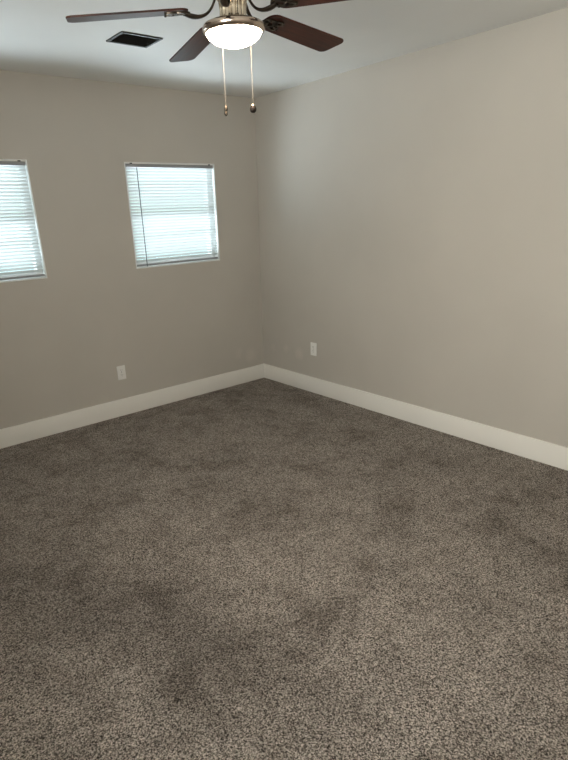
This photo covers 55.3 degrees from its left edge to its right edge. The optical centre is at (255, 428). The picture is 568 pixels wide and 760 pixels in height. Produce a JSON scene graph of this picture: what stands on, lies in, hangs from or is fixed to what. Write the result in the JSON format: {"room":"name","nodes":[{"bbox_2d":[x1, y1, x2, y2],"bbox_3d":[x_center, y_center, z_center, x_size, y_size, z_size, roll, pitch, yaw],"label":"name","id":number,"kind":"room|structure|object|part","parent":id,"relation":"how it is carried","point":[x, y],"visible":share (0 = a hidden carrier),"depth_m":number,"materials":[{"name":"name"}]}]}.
{"room":"empty bedroom","nodes":[
{"label":"empty bedroom","id":0,"kind":"room"},
{"bbox_2d":[0,70,263,428],"bbox_3d":[-1.580,-1.141,3.907,4.050,2.440,0.140,-19,27,-35],"label":"wall","id":1,"kind":"structure","parent":0,"point":[65,335],"depth_m":4.15,"materials":[{"name":"beige paint"}]},
{"bbox_2d":[0,159,47,282],"bbox_3d":[-1.877,-1.351,3.573,0.816,0.768,0.145,-19,27,-35],"label":"window","id":2,"kind":"structure","parent":1,"relation":"in","point":[26,164],"depth_m":3.78,"materials":[{"name":"white plastic"}]},
{"bbox_2d":[0,160,44,279],"bbox_3d":[-1.842,-1.340,3.531,0.796,0.751,0.038,-19,27,-35],"label":"window blind","id":3,"kind":"object","parent":2,"relation":"attached to","point":[7,167],"visible":1,"depth_m":3.69,"materials":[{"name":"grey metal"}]},
{"bbox_3d":[-1.830,-1.003,3.668,0.790,0.014,0.020,-19,27,-35],"label":"rail","id":4,"kind":"part","parent":3,"relation":"part of","materials":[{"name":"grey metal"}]},
{"bbox_3d":[-1.862,-0.999,3.713,0.800,0.009,0.145,-19,27,-35],"label":"sill","id":5,"kind":"part","parent":2,"relation":"part of","materials":[{"name":"white plastic"}]},
{"bbox_2d":[117,365,125,379],"bbox_3d":[-1.107,-0.460,4.457,0.072,0.116,0.008,-19,27,-35],"label":"wall outlet","id":6,"kind":"object","parent":1,"relation":"attached to","point":[121,372],"visible":1,"depth_m":4.45,"materials":[{"name":"white plastic"}]},
{"bbox_2d":[0,363,263,448],"bbox_3d":[-1.486,-0.054,4.275,4.050,0.143,0.014,-19,27,-35],"label":"baseboard","id":7,"kind":"structure","parent":1,"relation":"attached to","point":[10,436],"depth_m":4.53,"materials":[{"name":"white wood"}]},
{"bbox_2d":[124,162,219,268],"bbox_3d":[-0.692,-1.750,4.444,0.816,0.768,0.145,-19,27,-35],"label":"window","id":8,"kind":"structure","parent":1,"relation":"in","point":[213,169],"depth_m":4.54,"materials":[{"name":"white plastic"}]},
{"bbox_3d":[-0.704,-1.755,4.459,0.730,0.044,0.040,-19,27,-35],"label":"meeting rail","id":9,"kind":"part","parent":8,"relation":"part of","materials":[{"name":"white plastic"}]},
{"bbox_2d":[125,163,217,266],"bbox_3d":[-0.657,-1.738,4.402,0.796,0.751,0.038,-19,27,-35],"label":"window blind","id":10,"kind":"object","parent":8,"relation":"attached to","point":[193,189],"visible":1,"depth_m":4.38,"materials":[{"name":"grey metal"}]},
{"bbox_3d":[-0.645,-1.402,4.540,0.790,0.014,0.020,-19,27,-35],"label":"rail","id":11,"kind":"part","parent":10,"relation":"part of","materials":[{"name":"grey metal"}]},
{"bbox_3d":[-0.676,-1.397,4.585,0.800,0.009,0.145,-19,27,-35],"label":"sill","id":12,"kind":"part","parent":8,"relation":"part of","materials":[{"name":"white plastic"}]},
{"bbox_2d":[0,378,567,759],"bbox_3d":[0.068,0.712,2.513,4.330,0.100,5.230,-19,27,-35],"label":"floor","id":13,"kind":"structure","parent":0,"point":[263,568],"depth_m":2.38,"materials":[{"name":"grey carpet"}]},
{"bbox_2d":[0,0,567,97],"bbox_3d":[-0.034,-1.645,1.573,4.330,0.100,5.230,-19,27,-35],"label":"ceiling","id":14,"kind":"structure","parent":0,"point":[36,36],"depth_m":2.99,"materials":[{"name":"white paint"}]},
{"bbox_2d":[106,31,162,47],"bbox_3d":[-0.655,-2.091,2.923,0.244,0.021,0.190,-19,27,-35],"label":"ceiling vent","id":15,"kind":"object","parent":14,"relation":"in","point":[125,38],"visible":1,"depth_m":2.90,"materials":[{"name":"grey metal"}]},
{"bbox_2d":[66,0,347,115],"bbox_3d":[-0.059,-1.397,1.842,1.034,0.558,1.054,-19,27,-35],"label":"ceiling fan","id":16,"kind":"object","parent":14,"relation":"hanging from","point":[235,27],"visible":1,"depth_m":1.80,"materials":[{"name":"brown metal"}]},
{"bbox_3d":[-0.421,-1.356,1.774,0.398,0.022,0.116,-8,22,-6],"label":"fan blade","id":17,"kind":"part","parent":16,"relation":"part of","materials":[{"name":"brown wood"}]},
{"bbox_3d":[-0.231,-1.497,2.108,0.116,0.022,0.398,-12,20,-23],"label":"fan blade","id":18,"kind":"part","parent":16,"relation":"part of","materials":[{"name":"brown wood"}]},
{"bbox_3d":[-0.181,-1.412,1.790,0.122,0.092,0.026,-8,22,-6],"label":"blade arm","id":19,"kind":"part","parent":16,"relation":"part of","materials":[{"name":"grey metal"}]},
{"bbox_3d":[-0.095,-1.383,1.707,0.026,0.092,0.122,1,26,10],"label":"blade arm","id":20,"kind":"part","parent":16,"relation":"part of","materials":[{"name":"brown metal"}]},
{"bbox_3d":[-0.074,-1.324,1.841,0.186,0.045,0.186,-19,27,-35],"label":"lamp shade","id":21,"kind":"part","parent":16,"relation":"part of","materials":[{"name":"white glass"}]},
{"bbox_3d":[-0.003,-1.451,1.869,0.122,0.092,0.026,-18,26,-41],"label":"blade arm","id":22,"kind":"part","parent":16,"relation":"part of","materials":[{"name":"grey metal"}]},
{"bbox_3d":[0.014,-1.407,1.756,0.122,0.092,0.026,12,26,25],"label":"blade arm","id":23,"kind":"part","parent":16,"relation":"part of","materials":[{"name":"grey metal"}]},
{"bbox_3d":[0.173,-1.486,2.038,0.398,0.022,0.116,-18,26,-41],"label":"fan blade","id":24,"kind":"part","parent":16,"relation":"part of","materials":[{"name":"brown wood"}]},
{"bbox_3d":[0.232,-1.339,1.661,0.398,0.022,0.116,12,26,25],"label":"fan blade","id":25,"kind":"part","parent":16,"relation":"part of","materials":[{"name":"brown wood"}]},
{"bbox_2d":[255,8,567,446],"bbox_3d":[1.646,-1.014,3.241,0.140,2.440,5.230,-19,27,-35],"label":"wall","id":26,"kind":"structure","parent":0,"point":[413,207],"depth_m":3.62,"materials":[{"name":"beige paint"}]},
{"bbox_2d":[311,342,316,355],"bbox_3d":[0.511,-0.703,4.797,0.008,0.116,0.072,-19,27,-35],"label":"wall outlet","id":27,"kind":"object","parent":26,"relation":"attached to","point":[313,345],"visible":1,"depth_m":4.79,"materials":[{"name":"white plastic"}]},
{"bbox_2d":[264,364,567,470],"bbox_3d":[1.636,0.074,3.617,0.014,0.143,4.936,-19,27,-35],"label":"baseboard","id":28,"kind":"structure","parent":26,"relation":"attached to","point":[555,455],"depth_m":3.99,"materials":[{"name":"white wood"}]}
]}

